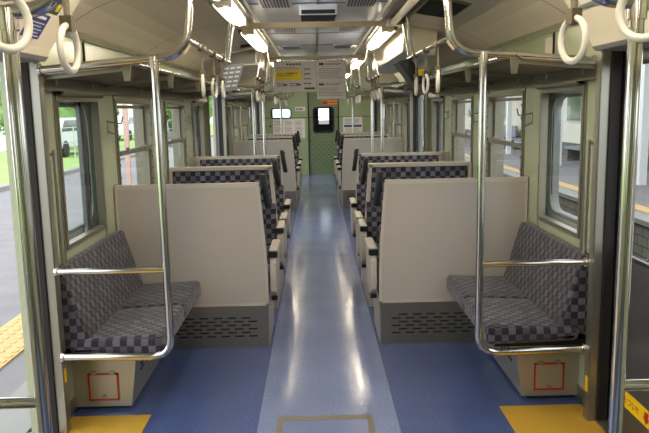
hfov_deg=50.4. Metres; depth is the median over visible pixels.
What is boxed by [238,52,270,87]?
rod
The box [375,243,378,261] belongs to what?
seat cushion
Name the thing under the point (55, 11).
sticker
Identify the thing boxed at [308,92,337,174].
door
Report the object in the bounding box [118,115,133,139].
parked car
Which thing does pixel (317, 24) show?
cross beam
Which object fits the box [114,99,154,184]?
window
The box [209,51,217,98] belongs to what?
strap
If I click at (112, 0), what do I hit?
trim
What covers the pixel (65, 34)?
trim
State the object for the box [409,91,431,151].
trim
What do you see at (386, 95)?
luggage rack
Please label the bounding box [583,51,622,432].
trim
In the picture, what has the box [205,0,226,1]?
ceiling lamp
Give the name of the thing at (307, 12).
box
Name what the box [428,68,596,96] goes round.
trim
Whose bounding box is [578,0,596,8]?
holder
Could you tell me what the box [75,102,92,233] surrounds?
window frame
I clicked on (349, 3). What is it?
ceiling vent
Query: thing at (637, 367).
door
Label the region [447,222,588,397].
bench
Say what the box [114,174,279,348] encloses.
seat
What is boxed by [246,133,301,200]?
seat
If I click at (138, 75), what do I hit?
luggage rack
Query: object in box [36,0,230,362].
pole
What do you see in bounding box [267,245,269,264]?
seat cushion
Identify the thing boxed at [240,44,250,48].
ceiling slot
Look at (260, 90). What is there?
strap
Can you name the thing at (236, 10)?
ceiling lamp
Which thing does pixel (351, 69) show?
rod
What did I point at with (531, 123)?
coat hook
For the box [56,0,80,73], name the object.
strap
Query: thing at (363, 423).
floor hatch
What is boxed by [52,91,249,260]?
trim
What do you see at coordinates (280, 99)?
pole
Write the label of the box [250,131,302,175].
seat
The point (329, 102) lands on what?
door sign
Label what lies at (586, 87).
trim
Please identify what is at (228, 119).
window
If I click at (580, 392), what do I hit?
baseboard
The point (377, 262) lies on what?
seat cushion
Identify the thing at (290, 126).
notice
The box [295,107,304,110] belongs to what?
plate
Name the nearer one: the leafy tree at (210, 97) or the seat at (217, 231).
the seat at (217, 231)
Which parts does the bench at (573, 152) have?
seat, leg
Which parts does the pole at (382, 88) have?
support rod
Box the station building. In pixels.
[423,95,648,170]
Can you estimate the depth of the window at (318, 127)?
18.84 m
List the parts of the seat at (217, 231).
partition panel, backrest, grip handle, seat, armrest, plate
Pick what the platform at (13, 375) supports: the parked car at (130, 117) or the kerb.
the kerb
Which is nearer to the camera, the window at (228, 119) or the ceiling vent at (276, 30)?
the ceiling vent at (276, 30)
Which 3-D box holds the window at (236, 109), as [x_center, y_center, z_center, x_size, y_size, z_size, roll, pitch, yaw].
[-1.496,-1.433,11.376,0.142,0.784,0.944,-1,9,-1]
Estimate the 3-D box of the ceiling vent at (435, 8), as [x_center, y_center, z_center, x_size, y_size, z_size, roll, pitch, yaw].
[0.695,-1.261,4.175,0.265,0.058,0.620,-1,9,-1]
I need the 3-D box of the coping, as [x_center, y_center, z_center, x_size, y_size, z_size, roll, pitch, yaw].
[4.612,-3.740,34.901,0.300,0.025,110.000,-1,9,-1]
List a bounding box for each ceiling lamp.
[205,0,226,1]
[209,0,251,26]
[238,29,271,51]
[348,58,364,68]
[363,26,397,49]
[381,0,428,26]
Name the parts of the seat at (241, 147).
partition panel, grip handle, plate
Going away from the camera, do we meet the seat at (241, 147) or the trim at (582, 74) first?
the trim at (582, 74)
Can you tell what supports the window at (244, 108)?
in the wall at (105, 103)
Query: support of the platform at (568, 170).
on the wall at (641, 233)
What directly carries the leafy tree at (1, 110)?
on the car park
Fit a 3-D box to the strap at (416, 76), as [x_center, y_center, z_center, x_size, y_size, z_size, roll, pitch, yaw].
[0.574,-0.889,4.323,0.040,0.263,0.120,-1,9,-1]
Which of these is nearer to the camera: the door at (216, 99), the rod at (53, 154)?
the rod at (53, 154)
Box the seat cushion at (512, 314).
[447,275,578,343]
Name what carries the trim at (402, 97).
attached to the wall at (531, 151)
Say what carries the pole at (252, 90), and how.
attached to the ceiling
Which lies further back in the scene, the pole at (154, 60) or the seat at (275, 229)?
the seat at (275, 229)
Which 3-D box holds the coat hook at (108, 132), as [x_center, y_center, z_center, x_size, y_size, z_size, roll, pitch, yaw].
[-1.307,-0.569,4.317,0.104,0.111,0.012,-1,9,-1]
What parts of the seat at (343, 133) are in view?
backrest, frame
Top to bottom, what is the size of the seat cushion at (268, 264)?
0.110 m
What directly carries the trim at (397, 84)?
attached to the wall at (531, 151)
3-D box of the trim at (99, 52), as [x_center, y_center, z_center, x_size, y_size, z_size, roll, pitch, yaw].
[-1.378,-1.153,5.582,0.012,0.220,4.980,-1,9,-1]
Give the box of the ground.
[319,120,328,123]
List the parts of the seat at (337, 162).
grip handle, seat, backrest, frame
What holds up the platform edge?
on the platform at (13, 375)
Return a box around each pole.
[0,0,61,432]
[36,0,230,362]
[208,52,267,154]
[225,72,273,154]
[269,92,288,133]
[346,78,361,131]
[352,65,409,152]
[367,50,413,152]
[405,0,597,355]
[592,0,648,432]
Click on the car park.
(2, 137)
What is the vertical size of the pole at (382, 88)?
1.803 m
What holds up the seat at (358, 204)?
on the floor
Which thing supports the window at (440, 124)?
in the wall at (531, 151)
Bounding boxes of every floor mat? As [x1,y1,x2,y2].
[69,415,150,432]
[499,404,604,432]
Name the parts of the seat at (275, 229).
frame, backrest, grip handle, seat, plate, armrest, armrest, plate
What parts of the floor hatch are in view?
hatch plate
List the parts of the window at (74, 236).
frame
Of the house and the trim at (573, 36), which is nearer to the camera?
the trim at (573, 36)
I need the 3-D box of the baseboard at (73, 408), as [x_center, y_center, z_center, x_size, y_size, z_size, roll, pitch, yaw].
[-1.352,0.562,6.395,0.006,0.080,16.900,-1,9,-1]
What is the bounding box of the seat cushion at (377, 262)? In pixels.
[377,262,378,282]
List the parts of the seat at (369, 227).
plate, armrest, armrest, plate, grip handle, seat, backrest, frame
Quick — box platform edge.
[0,380,31,432]
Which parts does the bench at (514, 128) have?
backrest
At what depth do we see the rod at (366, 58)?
6.91 m
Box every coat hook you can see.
[106,117,122,134]
[516,109,532,125]
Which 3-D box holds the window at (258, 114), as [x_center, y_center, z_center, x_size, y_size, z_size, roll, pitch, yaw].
[-1.531,-1.704,15.276,0.198,1.840,1.350,-1,9,-1]
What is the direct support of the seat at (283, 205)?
on the floor
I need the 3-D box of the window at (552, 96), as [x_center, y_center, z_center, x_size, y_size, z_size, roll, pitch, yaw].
[1.361,-0.324,3.864,0.179,0.960,1.320,-1,9,-1]
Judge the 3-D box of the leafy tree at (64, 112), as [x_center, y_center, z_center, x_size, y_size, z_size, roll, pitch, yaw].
[-13.387,-5.177,33.472,3.935,3.998,3.960,-1,9,-1]
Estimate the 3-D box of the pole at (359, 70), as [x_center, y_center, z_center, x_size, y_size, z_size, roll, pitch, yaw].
[0.807,-1.342,10.364,0.742,1.803,1.569,-1,9,-1]
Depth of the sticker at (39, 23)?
2.74 m
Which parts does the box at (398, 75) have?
casing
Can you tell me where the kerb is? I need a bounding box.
[0,134,212,191]
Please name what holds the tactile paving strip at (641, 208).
on the platform at (568, 170)
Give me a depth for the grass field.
25.48 m
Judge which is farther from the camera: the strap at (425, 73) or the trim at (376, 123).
the trim at (376, 123)
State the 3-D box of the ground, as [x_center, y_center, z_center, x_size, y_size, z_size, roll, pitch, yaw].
[-0.811,-7.689,69.640,120.000,0.050,260.000,-1,9,-1]
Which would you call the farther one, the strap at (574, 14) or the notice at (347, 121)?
the notice at (347, 121)
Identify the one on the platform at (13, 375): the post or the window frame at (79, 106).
the post
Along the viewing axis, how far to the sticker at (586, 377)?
3.40 m
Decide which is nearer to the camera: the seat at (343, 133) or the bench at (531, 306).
the bench at (531, 306)
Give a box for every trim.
[20,62,71,432]
[42,35,200,78]
[44,79,207,101]
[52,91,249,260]
[65,34,255,91]
[76,0,564,81]
[204,95,226,155]
[225,88,250,94]
[225,99,251,104]
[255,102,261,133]
[373,99,379,131]
[378,96,408,102]
[384,84,408,91]
[385,81,587,249]
[388,25,571,85]
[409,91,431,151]
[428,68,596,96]
[431,24,596,75]
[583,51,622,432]
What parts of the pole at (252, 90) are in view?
support rod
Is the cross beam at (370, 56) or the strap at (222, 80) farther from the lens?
the cross beam at (370, 56)
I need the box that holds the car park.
[0,118,212,150]
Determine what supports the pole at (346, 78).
attached to the ceiling
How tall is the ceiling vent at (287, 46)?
0.011 m
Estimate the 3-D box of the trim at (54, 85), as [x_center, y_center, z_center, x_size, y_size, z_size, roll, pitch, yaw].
[-1.356,-1.000,5.606,0.050,0.080,4.980,-1,9,-1]
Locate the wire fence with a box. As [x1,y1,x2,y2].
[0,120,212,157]
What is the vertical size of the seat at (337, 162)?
1.145 m
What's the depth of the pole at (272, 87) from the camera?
9.54 m
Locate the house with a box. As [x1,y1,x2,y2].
[117,104,132,115]
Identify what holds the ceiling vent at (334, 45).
in the ceiling
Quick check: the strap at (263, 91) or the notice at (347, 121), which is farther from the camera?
the notice at (347, 121)
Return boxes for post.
[122,104,131,184]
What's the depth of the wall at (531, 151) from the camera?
4.38 m
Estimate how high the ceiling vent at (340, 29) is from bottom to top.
0.011 m
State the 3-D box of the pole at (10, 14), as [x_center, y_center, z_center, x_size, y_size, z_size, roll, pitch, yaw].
[-0.883,0.142,1.027,0.742,1.803,1.449,-1,9,-1]
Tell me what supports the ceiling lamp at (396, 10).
attached to the ceiling
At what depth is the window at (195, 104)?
7.98 m
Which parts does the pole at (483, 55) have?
support rod, strap rail, gusset plate, cross rail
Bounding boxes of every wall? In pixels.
[0,61,252,432]
[261,82,376,174]
[380,80,595,389]
[423,148,648,262]
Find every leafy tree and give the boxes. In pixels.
[0,86,4,134]
[1,97,75,117]
[166,105,171,130]
[209,96,211,118]
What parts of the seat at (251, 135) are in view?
frame, backrest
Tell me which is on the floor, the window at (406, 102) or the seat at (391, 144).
the seat at (391, 144)
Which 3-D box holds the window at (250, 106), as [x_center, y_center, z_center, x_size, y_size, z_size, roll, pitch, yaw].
[-1.518,-1.808,13.787,0.179,0.960,1.260,-1,9,-1]
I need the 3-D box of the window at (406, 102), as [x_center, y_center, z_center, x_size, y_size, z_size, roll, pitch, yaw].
[1.278,-1.315,10.257,0.179,0.960,1.320,-1,9,-1]
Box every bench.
[59,231,200,408]
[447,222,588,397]
[504,125,516,147]
[511,138,520,149]
[564,145,579,160]
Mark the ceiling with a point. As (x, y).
(135, 27)
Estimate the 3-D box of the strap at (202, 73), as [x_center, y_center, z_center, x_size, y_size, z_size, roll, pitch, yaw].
[-0.625,-0.743,3.540,0.042,0.263,0.119,-1,9,-1]
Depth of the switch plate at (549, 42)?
3.92 m
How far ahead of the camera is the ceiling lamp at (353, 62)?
8.89 m
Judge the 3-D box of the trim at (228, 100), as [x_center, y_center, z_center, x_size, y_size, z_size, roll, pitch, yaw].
[-1.440,-1.994,12.014,0.050,0.080,5.010,-1,9,-1]
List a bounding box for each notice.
[273,119,304,137]
[343,117,361,131]
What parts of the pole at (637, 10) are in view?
cross rail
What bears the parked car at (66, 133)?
on the grass field
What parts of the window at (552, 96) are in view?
frame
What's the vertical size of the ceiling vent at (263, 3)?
0.011 m
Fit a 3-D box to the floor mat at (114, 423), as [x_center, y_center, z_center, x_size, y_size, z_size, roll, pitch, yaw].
[-1.090,1.155,2.791,0.405,0.004,1.590,-1,9,-1]
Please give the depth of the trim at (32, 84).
3.23 m
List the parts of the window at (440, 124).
frame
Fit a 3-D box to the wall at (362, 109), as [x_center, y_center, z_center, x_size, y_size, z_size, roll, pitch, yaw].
[-0.176,-2.131,16.508,2.900,2.250,0.120,-1,9,-1]
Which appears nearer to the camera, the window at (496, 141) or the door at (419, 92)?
the window at (496, 141)
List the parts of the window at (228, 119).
frame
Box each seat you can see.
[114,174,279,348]
[169,160,287,308]
[190,150,290,268]
[233,136,299,208]
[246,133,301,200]
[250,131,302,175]
[333,130,384,188]
[335,132,388,199]
[337,135,402,206]
[349,149,447,266]
[354,158,470,306]
[365,171,527,343]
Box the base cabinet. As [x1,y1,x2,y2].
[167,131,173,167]
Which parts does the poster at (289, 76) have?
clip rail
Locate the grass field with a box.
[0,117,283,184]
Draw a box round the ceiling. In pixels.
[65,0,568,90]
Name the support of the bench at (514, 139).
on the platform at (568, 170)
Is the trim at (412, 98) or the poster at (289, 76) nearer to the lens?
the poster at (289, 76)
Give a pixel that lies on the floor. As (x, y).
(325, 354)
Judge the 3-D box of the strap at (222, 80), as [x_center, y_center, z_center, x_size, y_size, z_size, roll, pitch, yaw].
[-0.636,-0.863,4.311,0.040,0.263,0.120,-1,9,-1]
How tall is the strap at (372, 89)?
0.255 m
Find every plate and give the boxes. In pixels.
[82,41,92,61]
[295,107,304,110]
[545,33,554,53]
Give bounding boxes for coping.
[423,144,648,223]
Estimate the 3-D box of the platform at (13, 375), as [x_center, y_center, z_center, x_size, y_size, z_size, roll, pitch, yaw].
[-4.784,-2.986,34.896,5.580,1.280,110.000,-1,9,-1]
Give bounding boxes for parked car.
[60,117,77,156]
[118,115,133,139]
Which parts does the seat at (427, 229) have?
armrest, plate, seat, grip handle, backrest, partition panel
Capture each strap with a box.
[0,0,32,53]
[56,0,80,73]
[198,45,205,97]
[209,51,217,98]
[219,57,224,99]
[255,76,258,101]
[258,78,261,102]
[261,80,264,102]
[370,78,373,100]
[373,76,376,100]
[376,74,380,99]
[413,53,418,95]
[422,47,429,94]
[434,41,441,92]
[557,0,589,64]
[615,0,648,42]
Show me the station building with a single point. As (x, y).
(571, 132)
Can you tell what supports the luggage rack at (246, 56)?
attached to the box at (249, 57)
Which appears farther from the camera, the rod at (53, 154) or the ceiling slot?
the ceiling slot
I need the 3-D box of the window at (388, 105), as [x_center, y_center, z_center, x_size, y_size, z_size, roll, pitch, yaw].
[1.254,-1.701,12.742,0.142,0.784,0.894,-1,9,-1]
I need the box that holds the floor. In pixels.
[31,174,606,432]
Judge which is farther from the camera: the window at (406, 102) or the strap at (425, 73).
the window at (406, 102)
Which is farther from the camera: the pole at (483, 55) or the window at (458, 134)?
the window at (458, 134)
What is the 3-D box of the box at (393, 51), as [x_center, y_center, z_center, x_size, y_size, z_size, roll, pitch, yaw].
[0.701,-1.540,6.561,0.264,0.226,2.780,-1,9,-1]
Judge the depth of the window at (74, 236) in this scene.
4.12 m
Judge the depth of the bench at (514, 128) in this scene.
29.09 m
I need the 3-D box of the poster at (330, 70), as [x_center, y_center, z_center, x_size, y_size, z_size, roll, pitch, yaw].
[0.076,-1.693,7.988,0.340,0.270,0.010,-1,9,-1]
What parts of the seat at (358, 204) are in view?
armrest, plate, grip handle, seat, backrest, frame, partition panel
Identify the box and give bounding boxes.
[0,0,79,63]
[205,70,241,94]
[221,48,264,72]
[299,4,336,21]
[373,26,436,73]
[395,72,430,90]
[564,0,648,52]
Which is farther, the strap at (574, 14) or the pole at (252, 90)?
the pole at (252, 90)
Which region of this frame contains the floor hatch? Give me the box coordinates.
[276,414,374,432]
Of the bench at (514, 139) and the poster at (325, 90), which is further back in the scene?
the bench at (514, 139)
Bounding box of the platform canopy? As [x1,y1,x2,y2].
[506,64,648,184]
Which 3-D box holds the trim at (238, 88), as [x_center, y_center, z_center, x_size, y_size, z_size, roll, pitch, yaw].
[-1.462,-2.147,11.990,0.012,0.220,5.010,-1,9,-1]
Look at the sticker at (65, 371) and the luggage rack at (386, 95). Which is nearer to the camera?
the sticker at (65, 371)
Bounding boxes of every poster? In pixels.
[273,59,315,91]
[316,59,345,81]
[317,82,345,98]
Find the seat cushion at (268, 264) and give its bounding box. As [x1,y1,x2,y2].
[268,264,269,283]
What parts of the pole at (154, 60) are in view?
cross rail, strap rail, support rod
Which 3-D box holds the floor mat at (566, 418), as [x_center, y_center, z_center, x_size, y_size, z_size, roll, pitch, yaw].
[1.134,1.107,2.813,0.425,0.004,1.590,-1,9,-1]
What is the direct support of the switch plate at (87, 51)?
attached to the wall at (105, 103)
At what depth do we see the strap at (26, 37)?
1.32 m
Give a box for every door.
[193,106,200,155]
[215,96,227,155]
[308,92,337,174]
[417,91,424,151]
[425,95,437,151]
[606,47,648,432]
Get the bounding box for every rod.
[50,150,65,265]
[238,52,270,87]
[350,69,366,91]
[364,45,406,84]
[582,139,593,253]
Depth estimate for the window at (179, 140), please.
6.83 m
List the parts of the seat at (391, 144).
plate, grip handle, seat, partition panel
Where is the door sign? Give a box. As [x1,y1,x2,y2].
[322,100,337,104]
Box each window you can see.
[55,91,107,249]
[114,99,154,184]
[164,102,187,178]
[192,101,205,156]
[214,99,232,155]
[227,105,240,141]
[242,106,248,139]
[249,105,252,133]
[270,108,291,118]
[272,108,332,130]
[386,103,391,136]
[394,102,401,136]
[402,99,416,151]
[429,96,443,151]
[451,96,472,177]
[486,91,523,176]
[535,81,585,238]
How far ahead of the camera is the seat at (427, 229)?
4.51 m
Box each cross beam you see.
[230,20,405,29]
[265,52,372,59]
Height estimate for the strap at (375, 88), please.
0.255 m
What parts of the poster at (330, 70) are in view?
clip rail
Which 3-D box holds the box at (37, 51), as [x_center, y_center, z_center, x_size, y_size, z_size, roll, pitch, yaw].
[-1.181,-0.720,2.320,0.345,0.322,1.335,-1,9,-1]
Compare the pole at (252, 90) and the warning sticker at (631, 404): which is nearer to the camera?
the warning sticker at (631, 404)
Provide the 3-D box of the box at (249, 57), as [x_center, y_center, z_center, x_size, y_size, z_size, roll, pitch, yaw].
[-0.852,-1.655,7.345,0.350,0.190,1.156,-1,9,-1]
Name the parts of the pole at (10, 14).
cross rail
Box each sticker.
[19,15,50,38]
[49,3,62,15]
[64,368,66,382]
[585,375,587,391]
[624,391,648,429]
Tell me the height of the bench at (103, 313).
0.810 m
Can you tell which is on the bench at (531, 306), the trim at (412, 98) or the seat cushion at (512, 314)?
the seat cushion at (512, 314)
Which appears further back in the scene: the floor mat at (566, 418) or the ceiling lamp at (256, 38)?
the ceiling lamp at (256, 38)
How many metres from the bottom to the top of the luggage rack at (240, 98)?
0.101 m
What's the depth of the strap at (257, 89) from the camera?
6.86 m
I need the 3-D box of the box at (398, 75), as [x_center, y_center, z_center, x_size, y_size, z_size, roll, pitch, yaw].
[1.080,-1.761,8.725,0.345,0.322,1.315,-1,9,-1]
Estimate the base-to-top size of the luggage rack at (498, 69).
0.101 m
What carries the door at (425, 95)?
in the wall at (531, 151)
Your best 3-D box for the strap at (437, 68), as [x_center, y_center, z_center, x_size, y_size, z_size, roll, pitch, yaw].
[0.584,-0.769,3.552,0.042,0.263,0.119,-1,9,-1]
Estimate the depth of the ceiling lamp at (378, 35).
5.67 m
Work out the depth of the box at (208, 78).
8.05 m
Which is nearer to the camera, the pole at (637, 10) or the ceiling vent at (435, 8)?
the pole at (637, 10)
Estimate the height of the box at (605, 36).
0.322 m
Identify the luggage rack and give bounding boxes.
[43,64,240,96]
[222,49,255,64]
[225,95,273,102]
[361,92,408,100]
[394,51,596,92]
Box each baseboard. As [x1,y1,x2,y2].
[70,396,77,416]
[575,384,583,404]
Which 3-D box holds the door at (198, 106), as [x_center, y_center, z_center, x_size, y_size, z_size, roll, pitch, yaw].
[-1.451,-0.581,7.931,0.034,1.848,0.650,-1,9,-1]
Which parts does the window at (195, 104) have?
frame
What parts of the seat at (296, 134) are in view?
frame, backrest, grip handle, seat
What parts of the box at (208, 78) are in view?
casing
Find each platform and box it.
[0,129,250,432]
[423,129,648,226]
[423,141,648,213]
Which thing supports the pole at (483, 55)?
attached to the ceiling
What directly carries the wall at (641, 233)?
on the ground
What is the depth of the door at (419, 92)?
9.51 m
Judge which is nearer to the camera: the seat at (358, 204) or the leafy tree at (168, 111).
the seat at (358, 204)
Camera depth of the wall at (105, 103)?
3.88 m
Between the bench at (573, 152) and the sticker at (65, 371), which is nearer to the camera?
the sticker at (65, 371)
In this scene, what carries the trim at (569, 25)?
attached to the wall at (531, 151)
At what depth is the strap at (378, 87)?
6.88 m
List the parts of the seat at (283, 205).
partition panel, frame, backrest, grip handle, armrest, plate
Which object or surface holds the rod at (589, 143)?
attached to the wall at (531, 151)
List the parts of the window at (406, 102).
frame, frame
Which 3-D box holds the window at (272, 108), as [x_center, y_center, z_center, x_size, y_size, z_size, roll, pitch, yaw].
[-1.032,-2.450,16.413,0.500,0.255,0.054,-1,9,-1]
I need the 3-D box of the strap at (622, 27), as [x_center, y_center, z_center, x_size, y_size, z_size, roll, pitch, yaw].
[0.613,-0.445,1.315,0.038,0.220,0.120,-8,11,-36]
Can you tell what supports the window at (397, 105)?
in the wall at (531, 151)
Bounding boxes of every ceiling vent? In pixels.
[257,0,292,7]
[272,28,297,32]
[282,45,301,48]
[333,44,352,47]
[338,27,363,31]
[345,0,379,6]
[415,0,471,17]
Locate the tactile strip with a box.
[0,314,23,369]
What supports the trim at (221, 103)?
attached to the wall at (105, 103)

